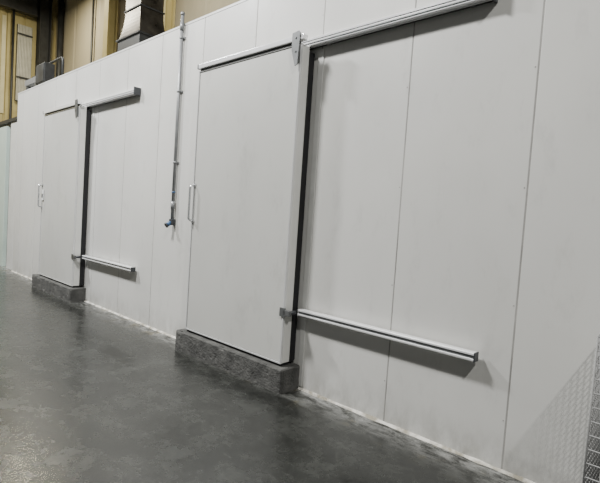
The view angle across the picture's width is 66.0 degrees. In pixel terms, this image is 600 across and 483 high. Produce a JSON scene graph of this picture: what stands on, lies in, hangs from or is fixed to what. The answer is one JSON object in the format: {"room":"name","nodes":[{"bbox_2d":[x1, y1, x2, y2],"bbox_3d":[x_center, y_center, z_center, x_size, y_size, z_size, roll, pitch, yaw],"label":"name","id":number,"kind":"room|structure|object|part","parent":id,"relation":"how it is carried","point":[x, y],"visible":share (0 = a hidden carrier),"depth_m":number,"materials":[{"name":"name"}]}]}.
{"room":"processing plant","nodes":[
{"label":"processing plant","id":0,"kind":"room"},
{"bbox_2d":[0,0,56,121],"bbox_3d":[-14.965,-5.227,14.950,0.080,10.200,13.000,7,4,43],"label":"wall","id":1,"kind":"structure","parent":0,"point":[6,15],"depth_m":18.43,"materials":[{"name":"beige paint"}]},
{"bbox_2d":[14,24,32,100],"bbox_3d":[-11.162,-7.172,18.672,0.170,3.000,0.540,7,4,43],"label":"sheet","id":2,"kind":"object","parent":1,"relation":"attached to","point":[24,36],"visible":0.75,"depth_m":18.59,"materials":[{"name":"metal"}]},
{"bbox_2d":[54,0,239,77],"bbox_3d":[-0.851,-4.072,10.776,26.500,10.200,0.025,7,4,43],"label":"wall","id":3,"kind":"structure","parent":0,"point":[77,13],"depth_m":17.29,"materials":[{"name":"beige paint"}]},
{"bbox_2d":[56,0,64,76],"bbox_3d":[-9.997,-5.055,19.018,0.220,10.100,0.220,7,4,43],"label":"drain pipe","id":4,"kind":"object","parent":3,"relation":"attached to","point":[61,7],"visible":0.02,"depth_m":18.77,"materials":[{"name":"metal"}]},
{"bbox_2d":[0,266,523,482],"bbox_3d":[-5.453,0.994,6.790,27.000,0.100,14.000,7,4,43],"label":"floor","id":5,"kind":"structure","parent":0,"point":[89,393],"depth_m":3.62,"materials":[{"name":"concrete"}]},
{"bbox_2d":[9,10,14,126],"bbox_3d":[-11.504,-4.569,18.335,0.090,9.000,0.090,7,4,43],"label":"drain pipe","id":6,"kind":"object","parent":5,"relation":"on","point":[13,18],"visible":0.45,"depth_m":18.18,"materials":[{"name":"metal"}]},
{"bbox_2d":[35,0,52,75],"bbox_3d":[-10.672,-5.150,19.016,0.420,10.200,0.420,7,4,43],"label":"steel column","id":7,"kind":"structure","parent":5,"relation":"on","point":[44,19],"depth_m":18.82,"materials":[{"name":"metal"}]},
{"bbox_2d":[0,0,37,17],"bbox_3d":[-14.714,-9.451,14.183,0.300,0.730,12.150,7,4,43],"label":"steel beam","id":8,"kind":"structure","parent":7,"relation":"attached to","point":[25,7],"depth_m":18.26,"materials":[{"name":"brown metal"}]},
{"bbox_2d":[32,274,85,302],"bbox_3d":[-4.389,0.817,8.349,1.860,0.234,0.268,7,4,43],"label":"kerb","id":9,"kind":"object","parent":5,"relation":"on","point":[69,294],"visible":0.77,"depth_m":7.95,"materials":[{"name":"grey concrete"}]},
{"bbox_2d":[90,0,94,62],"bbox_3d":[-7.777,-4.755,17.021,0.080,10.000,0.080,7,4,43],"label":"drain pipe","id":10,"kind":"object","parent":5,"relation":"on","point":[93,1],"visible":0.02,"depth_m":16.84,"materials":[{"name":"metal"}]},
{"bbox_2d":[102,0,117,57],"bbox_3d":[-6.555,-4.705,15.689,0.320,10.200,0.320,7,4,43],"label":"steel column","id":11,"kind":"structure","parent":5,"relation":"on","point":[110,6],"depth_m":15.54,"materials":[{"name":"yellow metal"}]},
{"bbox_2d":[163,0,175,31],"bbox_3d":[-3.920,-4.404,13.255,0.320,10.200,0.320,7,4,43],"label":"steel column","id":12,"kind":"structure","parent":5,"relation":"on","point":[169,5],"depth_m":13.16,"materials":[{"name":"yellow metal"}]},
{"bbox_2d":[175,329,299,393],"bbox_3d":[-0.744,1.233,4.981,1.780,0.234,0.268,7,4,43],"label":"kerb","id":13,"kind":"object","parent":5,"relation":"on","point":[273,377],"visible":0.75,"depth_m":4.68,"materials":[{"name":"grey concrete"}]},
{"bbox_2d":[582,334,599,482],"bbox_3d":[1.927,1.087,2.279,0.840,1.154,0.560,7,4,43],"label":"wire cage","id":14,"kind":"object","parent":5,"relation":"on","point":[591,470],"visible":1,"depth_m":2.44,"materials":[{"name":"metal"}]},
{"bbox_2d":[0,0,599,482],"bbox_3d":[-1.276,-0.854,8.125,19.000,4.000,3.602,7,4,43],"label":"wall","id":15,"kind":"structure","parent":0,"point":[457,199],"depth_m":3.64,"materials":[{"name":"metal"}]},
{"bbox_3d":[-8.221,-1.205,12.204,3.260,3.360,0.130,7,4,43],"label":"green panel","id":16,"kind":"part","parent":15,"relation":"part of","materials":[{"name":"metal"}]},
{"bbox_3d":[-7.802,-2.944,11.828,4.090,0.080,0.160,7,4,43],"label":"rail","id":17,"kind":"part","parent":15,"relation":"part of","materials":[{"name":"metal"}]},
{"bbox_2d":[25,76,36,89],"bbox_3d":[-5.830,-3.438,10.184,0.866,0.374,0.192,7,4,43],"label":"cable tray","id":18,"kind":"object","parent":15,"relation":"on","point":[29,83],"visible":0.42,"depth_m":10.17,"materials":[{"name":"black metal"}]},
{"bbox_2d":[35,62,54,84],"bbox_3d":[-5.348,-3.443,9.683,0.500,0.500,0.212,7,4,43],"label":"junction box","id":19,"kind":"object","parent":15,"relation":"on","point":[45,71],"visible":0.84,"depth_m":9.52,"materials":[{"name":"metal"}]},
{"bbox_3d":[-5.413,-3.494,9.607,0.460,0.360,0.012,7,4,43],"label":"box lid","id":20,"kind":"part","parent":19,"relation":"part of","materials":[{"name":"metal"}]},
{"bbox_2d":[49,56,63,74],"bbox_3d":[-5.362,-3.551,9.950,1.352,0.646,0.052,7,4,43],"label":"pipe","id":21,"kind":"object","parent":15,"relation":"on","point":[61,57],"visible":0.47,"depth_m":9.49,"materials":[{"name":"metal"}]},
{"bbox_2d":[85,108,94,299],"bbox_3d":[-4.092,-0.680,8.267,1.615,3.205,0.007,7,4,43],"label":"door frame","id":22,"kind":"structure","parent":15,"relation":"in","point":[92,109],"depth_m":7.73,"materials":[{"name":"white metal"}]},
{"bbox_2d":[82,255,135,271],"bbox_3d":[-2.994,0.330,7.182,1.700,0.066,0.097,7,4,43],"label":"rail","id":23,"kind":"object","parent":15,"relation":"attached to","point":[97,260],"visible":1,"depth_m":7.03,"materials":[{"name":"metal"}]},
{"bbox_2d":[82,86,140,108],"bbox_3d":[-3.497,-2.274,7.668,3.250,0.110,0.104,7,4,43],"label":"door track","id":24,"kind":"object","parent":15,"relation":"attached to","point":[136,91],"visible":0.72,"depth_m":7.02,"materials":[{"name":"metal"}]},
{"bbox_2d":[37,99,90,286],"bbox_3d":[-4.218,-0.840,8.189,1.670,3.101,0.266,7,4,43],"label":"sliding door","id":25,"kind":"structure","parent":24,"relation":"hanging from","point":[66,139],"depth_m":7.95,"materials":[{"name":"white metal"}]},
{"bbox_3d":[-4.876,-0.858,8.664,0.073,0.445,0.027,1,4,-40],"label":"handle","id":26,"kind":"part","parent":25,"relation":"part of","materials":[{"name":"silver metal"}]},
{"bbox_3d":[-4.280,-0.806,8.185,1.550,2.945,0.026,7,4,43],"label":"door panel","id":27,"kind":"part","parent":25,"relation":"part of","materials":[{"name":"paint"}]},
{"bbox_3d":[-3.517,-2.252,7.664,3.230,0.045,0.058,7,4,43],"label":"rail","id":28,"kind":"part","parent":24,"relation":"part of","materials":[{"name":"metal"}]},
{"bbox_3d":[-3.482,-2.269,7.700,3.230,0.064,0.035,7,4,43],"label":"plate","id":29,"kind":"part","parent":24,"relation":"part of","materials":[{"name":"metal"}]},
{"bbox_2d":[18,0,246,93],"bbox_3d":[-0.846,-2.682,5.336,14.904,0.026,0.064,7,4,43],"label":"trim","id":30,"kind":"structure","parent":15,"relation":"attached to","point":[240,1],"depth_m":6.49,"materials":[{"name":"white metal"}]},
{"bbox_2d":[116,0,164,50],"bbox_3d":[-2.684,-6.052,8.252,0.860,6.200,0.620,7,4,43],"label":"ventilation duct","id":31,"kind":"object","parent":15,"relation":"on","point":[144,21],"visible":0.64,"depth_m":8.15,"materials":[{"name":"metal"}]},
{"bbox_2d":[164,12,185,227],"bbox_3d":[-1.591,-1.534,5.883,0.091,2.727,0.131,7,4,43],"label":"conduit","id":32,"kind":"object","parent":15,"relation":"attached to","point":[172,221],"visible":1,"depth_m":5.89,"materials":[{"name":"grey metal"}]},
{"bbox_2d":[12,271,534,482],"bbox_3d":[-1.142,1.285,5.503,14.900,0.024,0.040,7,4,43],"label":"baseboard","id":33,"kind":"structure","parent":15,"relation":"attached to","point":[370,417],"depth_m":3.75,"materials":[{"name":"white plastic"}]},
{"bbox_2d":[298,48,324,385],"bbox_3d":[-0.469,-0.266,4.920,1.615,3.205,0.007,7,4,43],"label":"door frame","id":34,"kind":"structure","parent":15,"relation":"in","point":[319,54],"depth_m":4.38,"materials":[{"name":"white metal"}]},
{"bbox_2d":[297,309,478,361],"bbox_3d":[0.630,0.743,3.834,1.700,0.066,0.097,7,4,43],"label":"rail","id":35,"kind":"object","parent":15,"relation":"attached to","point":[458,352],"visible":1,"depth_m":3.67,"materials":[{"name":"metal"}]},
{"bbox_2d":[302,0,497,49],"bbox_3d":[0.163,-1.856,4.287,3.250,0.110,0.104,7,4,43],"label":"door track","id":36,"kind":"object","parent":15,"relation":"attached to","point":[443,7],"visible":0.67,"depth_m":3.71,"materials":[{"name":"metal"}]},
{"bbox_2d":[185,31,314,365],"bbox_3d":[-0.595,-0.426,4.842,1.670,3.101,0.266,7,4,43],"label":"sliding door","id":37,"kind":"structure","parent":36,"relation":"hanging from","point":[254,105],"depth_m":4.67,"materials":[{"name":"paint"}]},
{"bbox_3d":[-1.252,-0.445,5.317,0.073,0.445,0.027,1,4,-40],"label":"handle","id":38,"kind":"part","parent":37,"relation":"part of","materials":[{"name":"silver metal"}]},
{"bbox_3d":[-0.138,0.666,4.329,0.125,0.085,0.034,7,4,43],"label":"roller arm","id":39,"kind":"part","parent":37,"relation":"part of","materials":[{"name":"grey metal"}]}
]}

